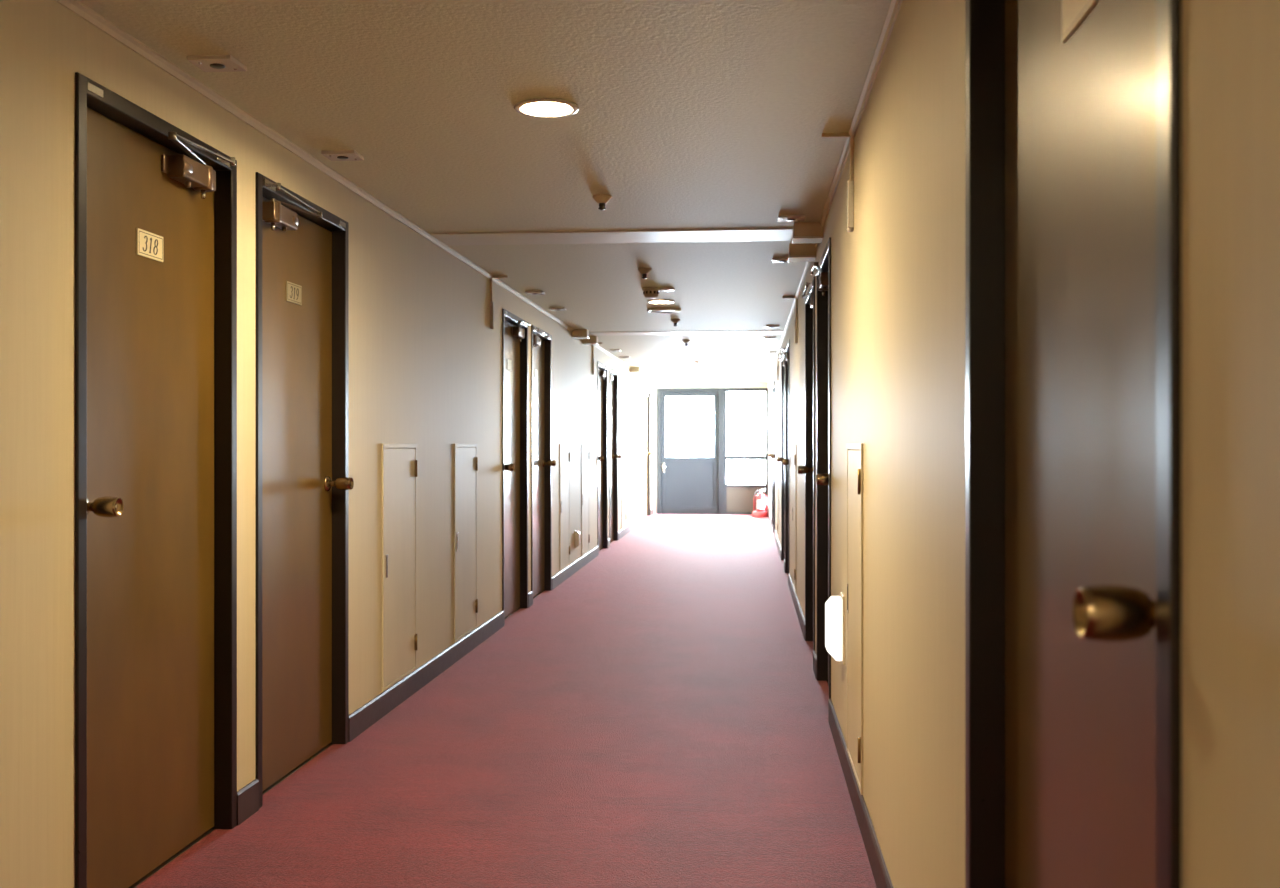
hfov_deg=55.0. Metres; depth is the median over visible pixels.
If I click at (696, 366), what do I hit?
trim
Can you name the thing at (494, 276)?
duct
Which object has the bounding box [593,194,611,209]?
detector
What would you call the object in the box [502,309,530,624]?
door
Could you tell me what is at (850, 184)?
duct
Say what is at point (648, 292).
smoke detector
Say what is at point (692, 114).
ceiling
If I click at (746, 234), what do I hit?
ceiling beam
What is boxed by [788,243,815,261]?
junction box
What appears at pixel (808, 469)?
door
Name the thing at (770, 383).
door
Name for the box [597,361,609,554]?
door
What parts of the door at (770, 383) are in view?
frame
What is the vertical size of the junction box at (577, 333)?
0.075 m
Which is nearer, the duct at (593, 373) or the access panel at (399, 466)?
the access panel at (399, 466)
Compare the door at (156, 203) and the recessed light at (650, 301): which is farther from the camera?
the recessed light at (650, 301)
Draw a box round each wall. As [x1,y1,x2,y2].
[0,0,652,887]
[653,382,767,513]
[768,0,1279,887]
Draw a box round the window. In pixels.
[725,388,767,514]
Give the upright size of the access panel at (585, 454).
1.068 m
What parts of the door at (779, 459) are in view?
knob, frame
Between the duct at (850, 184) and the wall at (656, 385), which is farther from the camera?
the wall at (656, 385)
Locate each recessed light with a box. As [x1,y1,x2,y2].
[514,98,578,117]
[647,300,673,303]
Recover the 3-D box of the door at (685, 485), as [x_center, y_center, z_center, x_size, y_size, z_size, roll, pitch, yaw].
[0.846,0.120,20.519,1.130,2.100,0.170,0,0,5]
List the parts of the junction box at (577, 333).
lid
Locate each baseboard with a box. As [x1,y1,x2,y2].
[237,508,653,825]
[768,509,892,887]
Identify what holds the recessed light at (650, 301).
in the ceiling
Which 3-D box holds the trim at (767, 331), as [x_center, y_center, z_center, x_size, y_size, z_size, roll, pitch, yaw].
[0.384,-1.027,11.417,1.917,0.006,0.375,0,0,5]
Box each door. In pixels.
[75,72,236,887]
[256,172,353,807]
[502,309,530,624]
[531,325,555,598]
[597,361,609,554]
[609,368,620,542]
[646,388,652,516]
[657,388,724,513]
[768,380,772,526]
[769,385,770,513]
[771,375,774,532]
[777,351,784,560]
[781,339,789,572]
[798,276,814,650]
[810,237,830,698]
[965,0,1180,887]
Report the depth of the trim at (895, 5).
3.77 m
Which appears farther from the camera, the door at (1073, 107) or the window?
the window
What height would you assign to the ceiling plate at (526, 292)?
0.016 m
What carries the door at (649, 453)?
in the wall at (425, 355)
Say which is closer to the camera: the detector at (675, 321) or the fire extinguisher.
the detector at (675, 321)
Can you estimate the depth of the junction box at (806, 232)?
5.71 m
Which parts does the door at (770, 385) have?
pane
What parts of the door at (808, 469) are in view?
knob, frame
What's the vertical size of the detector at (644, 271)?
0.059 m
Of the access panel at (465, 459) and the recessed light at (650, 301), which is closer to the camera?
the access panel at (465, 459)
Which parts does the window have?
panel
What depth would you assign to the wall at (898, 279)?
2.06 m
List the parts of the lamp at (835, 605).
plate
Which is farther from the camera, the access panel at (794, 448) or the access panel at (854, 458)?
the access panel at (794, 448)
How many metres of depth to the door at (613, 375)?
14.87 m
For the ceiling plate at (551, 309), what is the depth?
9.31 m
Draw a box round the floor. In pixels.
[136,514,876,887]
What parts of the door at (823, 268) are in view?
closer arm, knob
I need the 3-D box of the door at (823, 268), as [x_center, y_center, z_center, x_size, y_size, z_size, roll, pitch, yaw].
[0.875,0.150,5.640,0.169,2.040,0.950,0,0,5]
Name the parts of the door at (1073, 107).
number plate, knob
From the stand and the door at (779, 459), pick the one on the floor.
the stand
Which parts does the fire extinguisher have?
tank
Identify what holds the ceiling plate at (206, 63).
attached to the ceiling
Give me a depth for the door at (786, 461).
11.13 m
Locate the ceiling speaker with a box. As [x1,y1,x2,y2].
[647,307,680,312]
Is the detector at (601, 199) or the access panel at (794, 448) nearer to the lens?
the detector at (601, 199)
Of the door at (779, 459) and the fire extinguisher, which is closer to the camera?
the door at (779, 459)
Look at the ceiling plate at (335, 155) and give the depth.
4.34 m
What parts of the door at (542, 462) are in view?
number plate, knob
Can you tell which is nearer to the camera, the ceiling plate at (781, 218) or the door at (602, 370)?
the ceiling plate at (781, 218)
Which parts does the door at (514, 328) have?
number plate, knob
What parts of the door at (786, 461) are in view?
knob, frame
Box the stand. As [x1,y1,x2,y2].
[752,495,767,516]
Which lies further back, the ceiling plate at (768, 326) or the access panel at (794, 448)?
the ceiling plate at (768, 326)
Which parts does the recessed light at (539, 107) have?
bulb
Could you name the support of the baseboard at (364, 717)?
attached to the wall at (425, 355)
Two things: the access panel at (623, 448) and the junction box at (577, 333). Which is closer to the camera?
the junction box at (577, 333)
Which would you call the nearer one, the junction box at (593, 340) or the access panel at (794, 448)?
the access panel at (794, 448)
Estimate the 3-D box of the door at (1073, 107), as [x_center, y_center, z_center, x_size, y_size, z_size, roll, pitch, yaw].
[0.512,0.150,1.471,0.169,2.040,0.950,0,0,5]
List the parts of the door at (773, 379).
frame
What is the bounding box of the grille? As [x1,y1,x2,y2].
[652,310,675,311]
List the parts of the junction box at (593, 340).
lid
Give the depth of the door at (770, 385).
18.78 m
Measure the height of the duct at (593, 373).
0.327 m
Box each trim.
[54,0,653,382]
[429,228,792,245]
[589,330,783,335]
[640,366,771,368]
[767,0,902,382]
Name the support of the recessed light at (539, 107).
in the ceiling
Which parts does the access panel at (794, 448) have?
panel door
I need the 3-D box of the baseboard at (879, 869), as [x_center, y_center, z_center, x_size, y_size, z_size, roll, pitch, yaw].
[1.121,1.120,8.886,0.011,0.100,23.100,0,0,5]
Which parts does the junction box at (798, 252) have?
lid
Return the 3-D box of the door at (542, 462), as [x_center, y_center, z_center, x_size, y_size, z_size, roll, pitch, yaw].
[-0.783,0.150,9.403,0.169,2.040,0.900,0,0,5]
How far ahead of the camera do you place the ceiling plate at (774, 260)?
6.82 m
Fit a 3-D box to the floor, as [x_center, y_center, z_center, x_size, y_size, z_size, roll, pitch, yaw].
[0.178,1.230,9.044,2.237,0.120,23.550,0,0,5]
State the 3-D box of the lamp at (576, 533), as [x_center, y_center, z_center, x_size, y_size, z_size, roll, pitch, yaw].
[-0.572,0.870,11.232,0.043,0.162,0.078,0,0,5]
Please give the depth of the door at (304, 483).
4.45 m
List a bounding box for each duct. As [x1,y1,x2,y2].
[490,275,507,328]
[592,342,602,374]
[769,352,778,380]
[782,296,797,342]
[822,132,853,231]
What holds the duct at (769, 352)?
attached to the wall at (898, 279)
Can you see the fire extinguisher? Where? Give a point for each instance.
(760, 498)
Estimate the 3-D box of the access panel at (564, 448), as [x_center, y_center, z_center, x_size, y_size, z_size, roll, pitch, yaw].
[-0.643,0.532,10.575,0.015,1.068,0.540,0,0,5]
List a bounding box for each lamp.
[574,530,579,547]
[825,592,844,664]
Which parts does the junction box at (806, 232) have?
lid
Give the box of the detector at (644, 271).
[638,268,650,278]
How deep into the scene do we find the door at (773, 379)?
16.18 m
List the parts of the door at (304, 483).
number plate, closer arm, knob, maker plate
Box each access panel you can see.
[382,444,416,691]
[454,444,477,642]
[560,444,569,570]
[581,444,589,556]
[621,444,625,528]
[776,444,777,537]
[793,444,795,592]
[847,443,862,794]
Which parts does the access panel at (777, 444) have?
panel door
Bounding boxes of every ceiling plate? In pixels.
[187,55,246,71]
[321,150,363,160]
[525,291,544,294]
[549,308,566,310]
[765,325,778,327]
[772,258,792,262]
[778,215,804,221]
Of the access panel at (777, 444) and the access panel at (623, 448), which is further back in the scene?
the access panel at (623, 448)
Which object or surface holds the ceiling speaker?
attached to the ceiling
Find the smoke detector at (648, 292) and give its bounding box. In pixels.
[642,287,660,298]
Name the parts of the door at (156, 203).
maker plate, knob, number plate, closer arm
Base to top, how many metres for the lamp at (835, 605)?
0.250 m
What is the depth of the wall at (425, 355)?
3.80 m
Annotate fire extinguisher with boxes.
[754,488,764,510]
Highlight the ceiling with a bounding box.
[78,0,890,381]
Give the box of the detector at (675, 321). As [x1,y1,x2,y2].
[670,319,679,325]
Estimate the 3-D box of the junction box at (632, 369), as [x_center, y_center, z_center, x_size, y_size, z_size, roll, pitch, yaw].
[-0.069,-0.993,16.468,0.140,0.075,0.148,0,0,5]
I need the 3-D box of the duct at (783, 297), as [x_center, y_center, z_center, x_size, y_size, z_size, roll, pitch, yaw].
[1.048,-0.867,8.591,0.106,0.327,0.032,0,0,5]
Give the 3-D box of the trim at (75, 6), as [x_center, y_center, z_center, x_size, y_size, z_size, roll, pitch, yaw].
[-0.774,-1.018,9.051,0.018,0.024,23.100,0,0,5]
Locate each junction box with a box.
[572,329,588,338]
[582,336,598,344]
[629,367,640,372]
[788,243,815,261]
[792,222,822,243]

